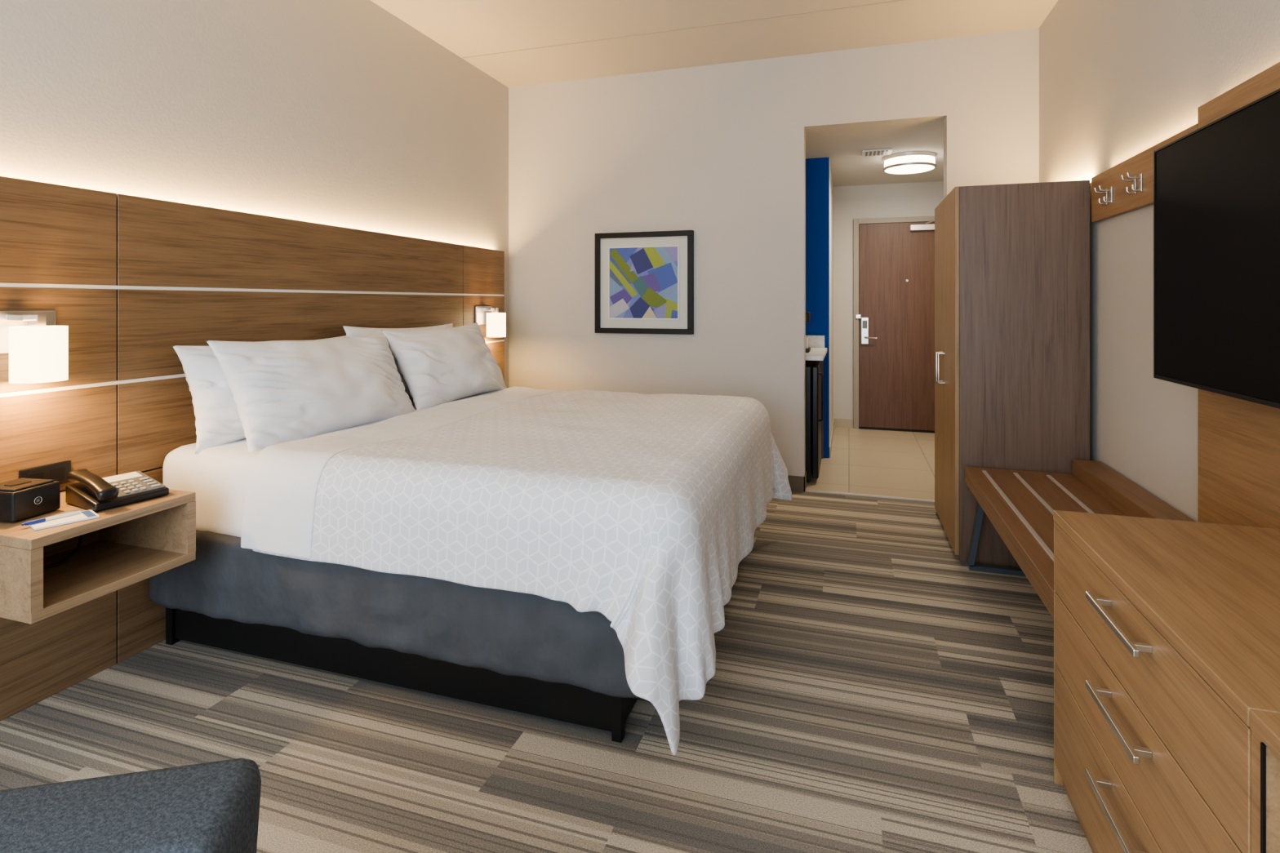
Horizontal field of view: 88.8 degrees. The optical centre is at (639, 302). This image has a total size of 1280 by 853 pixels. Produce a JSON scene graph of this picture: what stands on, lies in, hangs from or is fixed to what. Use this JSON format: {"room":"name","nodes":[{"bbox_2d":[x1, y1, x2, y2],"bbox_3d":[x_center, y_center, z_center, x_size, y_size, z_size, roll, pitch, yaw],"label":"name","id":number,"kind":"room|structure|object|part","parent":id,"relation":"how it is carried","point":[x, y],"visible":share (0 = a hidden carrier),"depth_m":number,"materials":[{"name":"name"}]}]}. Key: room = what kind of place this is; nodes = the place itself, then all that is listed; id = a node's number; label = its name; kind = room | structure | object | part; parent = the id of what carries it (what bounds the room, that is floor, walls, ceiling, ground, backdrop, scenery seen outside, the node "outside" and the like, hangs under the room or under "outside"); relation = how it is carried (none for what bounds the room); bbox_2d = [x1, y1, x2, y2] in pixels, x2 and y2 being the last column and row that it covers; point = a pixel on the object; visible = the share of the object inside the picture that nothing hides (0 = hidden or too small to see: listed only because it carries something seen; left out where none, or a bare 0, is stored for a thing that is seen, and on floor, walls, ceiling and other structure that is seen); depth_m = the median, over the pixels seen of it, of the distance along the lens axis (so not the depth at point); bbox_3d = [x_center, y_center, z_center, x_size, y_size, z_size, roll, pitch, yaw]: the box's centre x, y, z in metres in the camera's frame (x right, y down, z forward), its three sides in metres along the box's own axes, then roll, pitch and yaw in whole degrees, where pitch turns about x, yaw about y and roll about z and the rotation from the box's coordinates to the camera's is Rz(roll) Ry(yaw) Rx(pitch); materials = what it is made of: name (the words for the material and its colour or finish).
{"room":"hotel room","nodes":[
{"label":"hotel room","id":0,"kind":"room"},
{"bbox_2d":[0,0,508,388],"bbox_3d":[-2.016,-0.203,2.199,0.100,2.965,6.460,0,0,18],"label":"wall","id":1,"kind":"structure","parent":0,"point":[344,113],"depth_m":2.94,"materials":[{"name":"grey paint"}]},
{"bbox_2d":[0,176,504,721],"bbox_3d":[-1.750,0.447,2.749,0.069,1.667,4.570,0,0,18],"label":"headboard","id":2,"kind":"object","parent":1,"relation":"attached to","point":[131,279],"visible":0.59,"depth_m":2.38,"materials":[{"name":"brown wood"}]},
{"bbox_2d":[0,310,68,383],"bbox_3d":[-1.858,0.133,2.005,0.176,0.215,0.200,0,0,18],"label":"wall sconce","id":3,"kind":"object","parent":2,"relation":"attached to","point":[37,348],"visible":1,"depth_m":1.97,"materials":[{"name":"white fabric"}]},
{"bbox_3d":[-1.893,0.045,2.016,0.074,0.020,0.060,0,0,18],"label":"arm","id":4,"kind":"part","parent":3,"relation":"part of","materials":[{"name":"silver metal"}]},
{"bbox_3d":[-1.838,0.156,1.998,0.134,0.168,0.134,0,0,18],"label":"lamp shade","id":5,"kind":"part","parent":3,"relation":"part of","materials":[{"name":"white fabric"}]},
{"bbox_2d":[18,460,71,484],"bbox_3d":[-1.913,0.559,2.103,0.013,0.072,0.140,0,0,18],"label":"power outlet","id":6,"kind":"object","parent":2,"relation":"attached to","point":[59,471],"visible":0.67,"depth_m":2.11,"materials":[{"name":"black plastic"}]},
{"bbox_2d":[28,471,43,479],"bbox_3d":[-1.917,0.560,2.073,0.002,0.040,0.040,0,0,18],"label":"power outlet","id":7,"kind":"object","parent":6,"relation":"attached to","point":[38,475],"depth_m":2.07,"materials":[{"name":"black plastic"}]},
{"bbox_2d":[50,466,65,480],"bbox_3d":[-1.898,0.560,2.130,0.002,0.040,0.040,0,0,18],"label":"power outlet","id":8,"kind":"object","parent":6,"relation":"attached to","point":[57,473],"depth_m":2.13,"materials":[{"name":"black plastic"}]},
{"bbox_3d":[-2.142,-0.224,1.440,0.018,0.326,1.838,0,0,18],"label":"panel","id":9,"kind":"part","parent":2,"relation":"part of","materials":[{"name":"brown wood"}]},
{"bbox_3d":[-2.142,0.115,1.440,0.018,0.325,1.838,0,0,18],"label":"panel","id":10,"kind":"part","parent":2,"relation":"part of","materials":[{"name":"brown wood"}]},
{"bbox_3d":[-2.142,0.455,1.440,0.018,0.330,1.838,0,0,18],"label":"panel","id":11,"kind":"part","parent":2,"relation":"part of","materials":[{"name":"brown wood"}]},
{"bbox_3d":[-2.142,0.953,1.440,0.018,0.655,1.838,0,0,18],"label":"panel","id":12,"kind":"part","parent":2,"relation":"part of","materials":[{"name":"brown wood"}]},
{"bbox_2d":[0,488,195,624],"bbox_3d":[-1.731,0.734,1.995,0.424,0.222,0.455,0,0,18],"label":"nightstand","id":13,"kind":"object","parent":2,"relation":"attached to","point":[131,544],"visible":0.77,"depth_m":1.97,"materials":[{"name":"brown wood"}]},
{"bbox_2d":[0,477,60,522],"bbox_3d":[-1.819,0.574,1.910,0.142,0.092,0.130,0,0,10],"label":"alarm clock","id":14,"kind":"object","parent":13,"relation":"on","point":[20,499],"visible":1,"depth_m":1.88,"materials":[{"name":"black plastic"}]},
{"bbox_2d":[4,480,31,486],"bbox_3d":[-1.819,0.528,1.910,0.030,0.002,0.050,0,0,18],"label":"snooze button","id":15,"kind":"object","parent":14,"relation":"attached to","point":[23,482],"depth_m":1.91,"materials":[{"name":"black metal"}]},
{"bbox_3d":[-1.819,0.532,1.910,0.120,0.006,0.110,0,0,10],"label":"panel","id":16,"kind":"part","parent":14,"relation":"part of","materials":[{"name":"black plastic"}]},
{"bbox_2d":[43,534,82,568],"bbox_3d":[-1.837,0.743,2.025,0.083,0.146,0.348,0,0,2],"label":"power cord","id":17,"kind":"object","parent":13,"relation":"on","point":[80,536],"visible":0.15,"depth_m":2.06,"materials":[{"name":"black plastic"}]},
{"bbox_2d":[28,509,99,530],"bbox_3d":[-1.645,0.619,1.865,0.090,0.006,0.140,0,0,38],"label":"notepad","id":18,"kind":"object","parent":13,"relation":"on","point":[87,514],"visible":0.89,"depth_m":1.85,"materials":[{"name":"white paper"}]},
{"bbox_2d":[21,509,80,525],"bbox_3d":[-1.670,0.611,1.854,0.010,0.011,0.130,0,0,30],"label":"ballpoint pen","id":19,"kind":"object","parent":18,"relation":"on","point":[76,512],"visible":1,"depth_m":1.85,"materials":[{"name":"white plastic"}]},
{"bbox_2d":[65,468,168,511],"bbox_3d":[-1.640,0.571,2.060,0.211,0.100,0.200,0,0,28],"label":"desk phone","id":20,"kind":"object","parent":13,"relation":"on","point":[95,493],"visible":1,"depth_m":2.01,"materials":[{"name":"black plastic"}]},
{"bbox_3d":[-1.529,0.953,3.356,0.018,0.655,2.175,0,0,18],"label":"panel","id":21,"kind":"part","parent":2,"relation":"part of","materials":[{"name":"brown wood"}]},
{"bbox_3d":[-1.529,0.455,3.356,0.018,0.330,2.175,0,0,18],"label":"panel","id":22,"kind":"part","parent":2,"relation":"part of","materials":[{"name":"brown wood"}]},
{"bbox_3d":[-1.529,-0.224,3.356,0.018,0.326,2.175,0,0,18],"label":"panel","id":23,"kind":"part","parent":2,"relation":"part of","materials":[{"name":"brown wood"}]},
{"bbox_3d":[-1.529,0.115,3.356,0.018,0.325,2.175,0,0,18],"label":"panel","id":24,"kind":"part","parent":2,"relation":"part of","materials":[{"name":"brown wood"}]},
{"bbox_3d":[-1.113,-0.224,4.657,0.018,0.326,0.547,0,0,18],"label":"panel","id":25,"kind":"part","parent":2,"relation":"part of","materials":[{"name":"brown wood"}]},
{"bbox_3d":[-1.113,0.115,4.657,0.018,0.325,0.547,0,0,18],"label":"panel","id":26,"kind":"part","parent":2,"relation":"part of","materials":[{"name":"brown wood"}]},
{"bbox_2d":[475,306,506,337],"bbox_3d":[-1.030,0.133,4.593,0.176,0.215,0.200,0,0,18],"label":"wall sconce","id":27,"kind":"object","parent":2,"relation":"attached to","point":[495,321],"visible":0.99,"depth_m":4.54,"materials":[{"name":"white fabric"}]},
{"bbox_3d":[-1.065,0.045,4.604,0.074,0.020,0.060,0,0,18],"label":"arm","id":28,"kind":"part","parent":27,"relation":"part of","materials":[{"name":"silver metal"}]},
{"bbox_3d":[-1.010,0.156,4.586,0.134,0.168,0.134,0,0,18],"label":"lamp shade","id":29,"kind":"part","parent":27,"relation":"part of","materials":[{"name":"white fabric"}]},
{"bbox_3d":[-1.113,0.455,4.657,0.018,0.330,0.547,0,0,18],"label":"panel","id":30,"kind":"part","parent":2,"relation":"part of","materials":[{"name":"brown wood"}]},
{"bbox_2d":[0,426,1092,852],"bbox_3d":[0.121,1.329,2.723,3.850,0.101,8.960,0,0,18],"label":"floor","id":31,"kind":"structure","parent":0,"point":[870,690],"depth_m":1.94,"materials":[{"name":"carpet"}]},
{"bbox_2d":[0,758,261,852],"bbox_3d":[-0.643,0.886,0.315,0.625,0.788,0.700,0,0,-12],"label":"lounge chair","id":32,"kind":"object","parent":31,"relation":"on","point":[214,806],"visible":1,"depth_m":0.64,"materials":[{"name":"grey fabric"}]},
{"bbox_2d":[148,322,791,755],"bbox_3d":[-0.509,0.697,2.939,2.158,1.166,2.275,0,0,18],"label":"bed","id":33,"kind":"object","parent":31,"relation":"on","point":[375,504],"visible":1,"depth_m":2.14,"materials":[{"name":"white fabric"}]},
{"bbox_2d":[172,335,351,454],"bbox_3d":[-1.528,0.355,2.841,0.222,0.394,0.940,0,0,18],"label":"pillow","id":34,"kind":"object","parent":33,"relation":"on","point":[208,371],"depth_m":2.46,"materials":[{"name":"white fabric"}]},
{"bbox_2d":[205,333,415,452],"bbox_3d":[-1.349,0.358,2.847,0.297,0.438,0.988,0,0,18],"label":"pillow","id":35,"kind":"object","parent":33,"relation":"on","point":[260,395],"depth_m":2.60,"materials":[{"name":"white fabric"}]},
{"bbox_3d":[-0.560,0.700,3.017,2.005,0.321,1.895,0,0,18],"label":"mattress","id":36,"kind":"part","parent":33,"relation":"part of","materials":[{"name":"white fabric"}]},
{"bbox_2d":[342,323,453,400],"bbox_3d":[-1.271,0.340,3.662,0.227,0.452,0.948,0,0,18],"label":"pillow","id":37,"kind":"object","parent":33,"relation":"on","point":[393,338],"depth_m":3.37,"materials":[{"name":"white fabric"}]},
{"bbox_3d":[-0.640,1.195,3.037,1.810,0.170,1.815,0,0,18],"label":"platform frame","id":38,"kind":"part","parent":33,"relation":"part of","materials":[{"name":"black metal"}]},
{"bbox_2d":[381,322,506,410],"bbox_3d":[-1.062,0.344,3.721,0.299,0.437,0.918,0,0,18],"label":"pillow","id":39,"kind":"object","parent":33,"relation":"on","point":[435,367],"depth_m":3.52,"materials":[{"name":"white fabric"}]},
{"bbox_2d":[805,360,822,483],"bbox_3d":[1.096,0.865,4.925,0.566,0.829,0.530,0,0,18],"label":"mini fridge","id":40,"kind":"object","parent":31,"relation":"on","point":[814,376],"visible":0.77,"depth_m":4.62,"materials":[{"name":"black plastic"}]},
{"bbox_3d":[1.315,0.845,4.855,0.045,0.790,0.530,0,0,18],"label":"door","id":41,"kind":"part","parent":40,"relation":"part of","materials":[{"name":"black plastic"}]},
{"bbox_3d":[1.281,0.670,4.630,0.033,0.353,0.014,0,0,18],"label":"handle","id":42,"kind":"part","parent":40,"relation":"part of","materials":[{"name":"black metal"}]},
{"bbox_2d":[805,335,826,458],"bbox_3d":[1.036,0.774,5.074,0.780,1.009,0.872,0,0,18],"label":"countertop","id":43,"kind":"structure","parent":31,"relation":"on","point":[818,352],"depth_m":5.35,"materials":[{"name":"white stone"}]},
{"bbox_2d":[805,311,810,352],"bbox_3d":[1.199,0.220,4.961,0.180,0.299,0.220,0,0,18],"label":"coffee maker","id":44,"kind":"object","parent":43,"relation":"on","point":[807,313],"visible":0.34,"depth_m":4.85,"materials":[{"name":"black plastic"}]},
{"bbox_2d":[805,337,808,348],"bbox_3d":[1.237,0.302,4.948,0.076,0.084,0.076,0,0,18],"label":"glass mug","id":45,"kind":"object","parent":44,"relation":"on","point":[806,338],"depth_m":4.92,"materials":[{"name":"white glass"}]},
{"bbox_3d":[1.159,0.842,5.477,0.730,0.874,0.029,0,0,18],"label":"panel","id":46,"kind":"part","parent":43,"relation":"part of","materials":[{"name":"brown wood"}]},
{"bbox_2d":[805,488,934,502],"bbox_3d":[1.541,1.277,4.316,0.884,0.006,0.030,0,0,18],"label":"trim","id":47,"kind":"structure","parent":31,"relation":"on","point":[806,490],"depth_m":4.31,"materials":[{"name":"silver metal"}]},
{"bbox_2d":[858,426,934,433],"bbox_3d":[2.658,1.270,6.493,0.915,0.017,0.029,0,0,18],"label":"threshold","id":48,"kind":"object","parent":31,"relation":"on","point":[860,428],"visible":0.64,"depth_m":6.51,"materials":[{"name":"black metal"}]},
{"bbox_2d":[934,179,1089,568],"bbox_3d":[1.939,0.352,3.535,0.611,1.855,0.805,0,0,18],"label":"wardrobe","id":49,"kind":"object","parent":31,"relation":"on","point":[1012,260],"visible":0.93,"depth_m":3.17,"materials":[{"name":"brown wood"}]},
{"bbox_3d":[1.677,0.360,3.660,0.036,0.172,0.012,0,0,18],"label":"handle","id":50,"kind":"part","parent":49,"relation":"part of","materials":[{"name":"silver metal"}]},
{"bbox_3d":[1.753,0.338,3.806,0.019,1.825,0.401,0,0,18],"label":"door","id":51,"kind":"part","parent":49,"relation":"part of","materials":[{"name":"brown wood"}]},
{"bbox_3d":[1.653,0.360,3.584,0.036,0.172,0.012,0,0,18],"label":"handle","id":52,"kind":"part","parent":49,"relation":"part of","materials":[{"name":"silver metal"}]},
{"bbox_3d":[1.630,0.338,3.421,0.019,1.825,0.401,0,0,18],"label":"door","id":53,"kind":"part","parent":49,"relation":"part of","materials":[{"name":"brown wood"}]},
{"bbox_2d":[964,459,1195,618],"bbox_3d":[1.620,1.004,2.385,0.563,0.553,1.470,0,0,18],"label":"bench","id":54,"kind":"object","parent":31,"relation":"on","point":[1020,504],"visible":0.51,"depth_m":2.58,"materials":[{"name":"brown wood"}]},
{"bbox_2d":[1053,510,1279,852],"bbox_3d":[1.214,0.916,1.236,0.596,0.728,0.894,0,0,18],"label":"dresser","id":55,"kind":"object","parent":31,"relation":"on","point":[1166,633],"visible":0.98,"depth_m":1.24,"materials":[{"name":"brown wood"}]},
{"bbox_3d":[1.368,0.931,1.654,0.558,0.698,0.004,0,0,18],"label":"panel","id":56,"kind":"part","parent":55,"relation":"part of","materials":[{"name":"brown wood"}]},
{"bbox_3d":[0.966,1.005,1.365,0.032,0.012,0.012,0,0,18],"label":"handle post","id":57,"kind":"part","parent":55,"relation":"part of","materials":[{"name":"silver metal"}]},
{"bbox_3d":[0.966,0.815,1.365,0.032,0.012,0.012,0,0,18],"label":"handle post","id":58,"kind":"part","parent":55,"relation":"part of","materials":[{"name":"silver metal"}]},
{"bbox_3d":[0.966,0.625,1.365,0.032,0.012,0.012,0,0,18],"label":"handle post","id":59,"kind":"part","parent":55,"relation":"part of","materials":[{"name":"silver metal"}]},
{"bbox_3d":[0.975,1.091,1.310,0.019,0.258,0.884,0,0,18],"label":"drawer","id":60,"kind":"part","parent":55,"relation":"part of","materials":[{"name":"brown wood"}]},
{"bbox_3d":[0.908,1.005,1.185,0.032,0.012,0.012,0,0,18],"label":"handle post","id":61,"kind":"part","parent":55,"relation":"part of","materials":[{"name":"silver metal"}]},
{"bbox_3d":[0.908,0.815,1.185,0.032,0.012,0.012,0,0,18],"label":"handle post","id":62,"kind":"part","parent":55,"relation":"part of","materials":[{"name":"silver metal"}]},
{"bbox_3d":[0.908,0.625,1.185,0.032,0.012,0.012,0,0,18],"label":"handle post","id":63,"kind":"part","parent":55,"relation":"part of","materials":[{"name":"silver metal"}]},
{"bbox_3d":[0.975,0.864,1.310,0.019,0.189,0.884,0,0,18],"label":"drawer","id":64,"kind":"part","parent":55,"relation":"part of","materials":[{"name":"brown wood"}]},
{"bbox_2d":[1249,709,1279,852],"bbox_3d":[0.996,0.916,0.494,0.561,0.728,0.648,0,0,18],"label":"base cabinet","id":65,"kind":"object","parent":31,"relation":"on","point":[1264,726],"visible":1,"depth_m":0.86,"materials":[{"name":"brown wood"}]},
{"bbox_2d":[370,0,1057,87],"bbox_3d":[-0.245,-1.735,1.580,3.850,0.100,6.560,0,0,18],"label":"ceiling","id":66,"kind":"structure","parent":0,"point":[465,28],"depth_m":3.98,"materials":[{"name":"beige paint"}]},
{"bbox_2d":[461,0,903,58],"bbox_3d":[0.509,-1.683,3.936,3.650,0.003,0.008,0,0,18],"label":"trim","id":67,"kind":"structure","parent":66,"relation":"attached to","point":[895,0],"depth_m":3.99,"materials":[{"name":"beige paint"}]},
{"bbox_2d":[508,27,1039,476],"bbox_3d":[0.732,-0.203,4.632,3.650,2.965,0.150,0,0,18],"label":"wall","id":68,"kind":"structure","parent":0,"point":[716,152],"depth_m":4.62,"materials":[{"name":"grey paint"}]},
{"bbox_2d":[595,230,693,334],"bbox_3d":[0.024,-0.145,4.759,0.745,0.740,0.039,0,0,18],"label":"framed picture","id":69,"kind":"object","parent":68,"relation":"attached to","point":[644,281],"visible":1,"depth_m":4.75,"materials":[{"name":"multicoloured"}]},
{"bbox_2d":[609,246,677,318],"bbox_3d":[0.023,-0.145,4.756,0.521,0.516,0.002,0,0,18],"label":"print","id":70,"kind":"object","parent":69,"relation":"attached to","point":[643,280],"depth_m":4.75,"materials":[{"name":"multicoloured paper"}]},
{"bbox_2d":[787,471,806,491],"bbox_3d":[0.110,1.230,4.826,2.168,0.100,0.160,0,0,18],"label":"baseboard","id":71,"kind":"structure","parent":68,"relation":"attached to","point":[797,483],"depth_m":4.44,"materials":[{"name":"brown plastic"}]},
{"bbox_2d":[805,157,828,457],"bbox_3d":[1.177,0.043,5.495,0.793,2.475,0.015,0,0,18],"label":"wall","id":72,"kind":"structure","parent":0,"point":[816,169],"depth_m":5.39,"materials":[{"name":"blue paint"}]},
{"bbox_2d":[805,335,824,347],"bbox_3d":[1.156,0.320,5.483,0.760,0.100,0.019,0,0,18],"label":"backsplash","id":73,"kind":"structure","parent":72,"relation":"attached to","point":[814,341],"depth_m":5.38,"materials":[{"name":"white stone"}]},
{"bbox_2d":[828,157,833,457],"bbox_3d":[1.348,0.043,6.189,0.895,2.475,1.410,0,0,18],"label":"wall","id":74,"kind":"structure","parent":0,"point":[830,180],"depth_m":5.79,"materials":[{"name":"grey paint"}]},
{"bbox_2d":[828,417,853,457],"bbox_3d":[1.866,1.235,6.023,0.197,0.090,1.410,0,0,18],"label":"baseboard","id":75,"kind":"structure","parent":74,"relation":"attached to","point":[839,423],"depth_m":6.67,"materials":[{"name":"beige tile"}]},
{"bbox_2d":[805,121,943,186],"bbox_3d":[1.877,-1.245,5.604,2.260,0.100,2.400,0,0,18],"label":"ceiling","id":76,"kind":"structure","parent":0,"point":[844,148],"depth_m":5.05,"materials":[{"name":"grey paint"}]},
{"bbox_2d":[862,148,892,156],"bbox_3d":[1.873,-1.187,5.165,0.220,0.015,0.180,0,0,18],"label":"ceiling vent","id":77,"kind":"object","parent":76,"relation":"in","point":[883,151],"visible":1,"depth_m":5.14,"materials":[{"name":"white plastic"}]},
{"bbox_2d":[882,151,936,173],"bbox_3d":[2.203,-1.139,5.343,0.408,0.112,0.408,0,0,18],"label":"flush ceiling light","id":78,"kind":"object","parent":76,"relation":"attached to","point":[910,162],"visible":1,"depth_m":5.21,"materials":[{"name":"silver metal"}]},
{"bbox_2d":[833,181,943,427],"bbox_3d":[2.607,0.043,6.579,1.265,2.475,0.100,0,0,18],"label":"wall","id":79,"kind":"structure","parent":0,"point":[914,199],"depth_m":6.67,"materials":[{"name":"grey paint"}]},
{"bbox_2d":[855,314,861,318],"bbox_3d":[2.210,0.140,6.611,0.050,0.040,0.020,0,0,18],"label":"guard","id":80,"kind":"object","parent":79,"relation":"attached to","point":[857,316],"visible":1,"depth_m":6.60,"materials":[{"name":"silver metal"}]},
{"bbox_2d":[853,216,934,428],"bbox_3d":[2.658,0.215,6.493,1.015,2.130,0.029,0,0,18],"label":"frame","id":81,"kind":"object","parent":79,"relation":"attached to","point":[917,219],"visible":0.53,"depth_m":6.62,"materials":[{"name":"beige paint"}]},
{"bbox_2d":[858,221,934,431],"bbox_3d":[2.659,0.232,6.497,0.909,2.057,0.021,0,0,18],"label":"door","id":82,"kind":"structure","parent":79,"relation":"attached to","point":[896,368],"depth_m":6.52,"materials":[{"name":"brown wood"}]},
{"bbox_2d":[861,317,868,344],"bbox_3d":[2.272,0.285,6.598,0.075,0.270,0.023,0,0,18],"label":"lock plate","id":83,"kind":"object","parent":82,"relation":"attached to","point":[864,331],"visible":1,"depth_m":6.59,"materials":[{"name":"silver metal"}]},
{"bbox_2d":[862,320,866,328],"bbox_3d":[2.267,0.220,6.585,0.045,0.080,0.005,0,0,18],"label":"card reader","id":84,"kind":"object","parent":83,"relation":"attached to","point":[864,322],"visible":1,"depth_m":6.58,"materials":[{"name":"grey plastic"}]},
{"bbox_2d":[864,336,876,338],"bbox_3d":[2.311,0.352,6.548,0.119,0.023,0.049,0,0,18],"label":"lever","id":85,"kind":"object","parent":83,"relation":"attached to","point":[865,337],"visible":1,"depth_m":6.53,"materials":[{"name":"silver metal"}]},
{"bbox_2d":[910,219,934,231],"bbox_3d":[2.838,-0.769,6.397,0.213,0.118,0.336,0,0,-42],"label":"door closer","id":86,"kind":"object","parent":82,"relation":"attached to","point":[926,226],"depth_m":6.39,"materials":[{"name":"silver metal"}]},
{"bbox_2d":[1039,0,1279,522],"bbox_3d":[1.556,-0.203,1.056,0.100,2.965,6.460,0,0,18],"label":"wall","id":87,"kind":"structure","parent":0,"point":[1118,79],"depth_m":2.67,"materials":[{"name":"grey paint"}]},
{"bbox_2d":[1091,123,1197,222],"bbox_3d":[1.953,-0.480,2.595,0.079,0.208,0.973,0,0,18],"label":"hook rail","id":88,"kind":"object","parent":87,"relation":"attached to","point":[1127,186],"visible":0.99,"depth_m":2.67,"materials":[{"name":"brown wood"}]},
{"bbox_3d":[2.049,-0.465,2.870,0.004,0.070,0.018,0,0,18],"label":"plate","id":89,"kind":"part","parent":88,"relation":"part of","materials":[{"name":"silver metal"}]},
{"bbox_3d":[2.032,-0.465,2.817,0.004,0.070,0.018,0,0,18],"label":"plate","id":90,"kind":"part","parent":88,"relation":"part of","materials":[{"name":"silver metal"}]},
{"bbox_3d":[1.958,-0.465,2.584,0.004,0.070,0.018,0,0,18],"label":"plate","id":91,"kind":"part","parent":88,"relation":"part of","materials":[{"name":"silver metal"}]},
{"bbox_3d":[1.941,-0.465,2.531,0.004,0.070,0.018,0,0,18],"label":"plate","id":92,"kind":"part","parent":88,"relation":"part of","materials":[{"name":"silver metal"}]},
{"bbox_2d":[1197,62,1279,528],"bbox_3d":[1.580,0.044,1.345,0.030,1.359,1.625,0,0,18],"label":"panel","id":93,"kind":"object","parent":87,"relation":"attached to","point":[1238,440],"visible":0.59,"depth_m":1.91,"materials":[{"name":"brown wood"}]},
{"bbox_2d":[1153,88,1279,408],"bbox_3d":[1.526,-0.122,1.478,0.151,0.725,1.235,0,0,18],"label":"television","id":94,"kind":"object","parent":93,"relation":"attached to","point":[1216,186],"visible":1,"depth_m":1.71,"materials":[{"name":"black plastic"}]}
]}

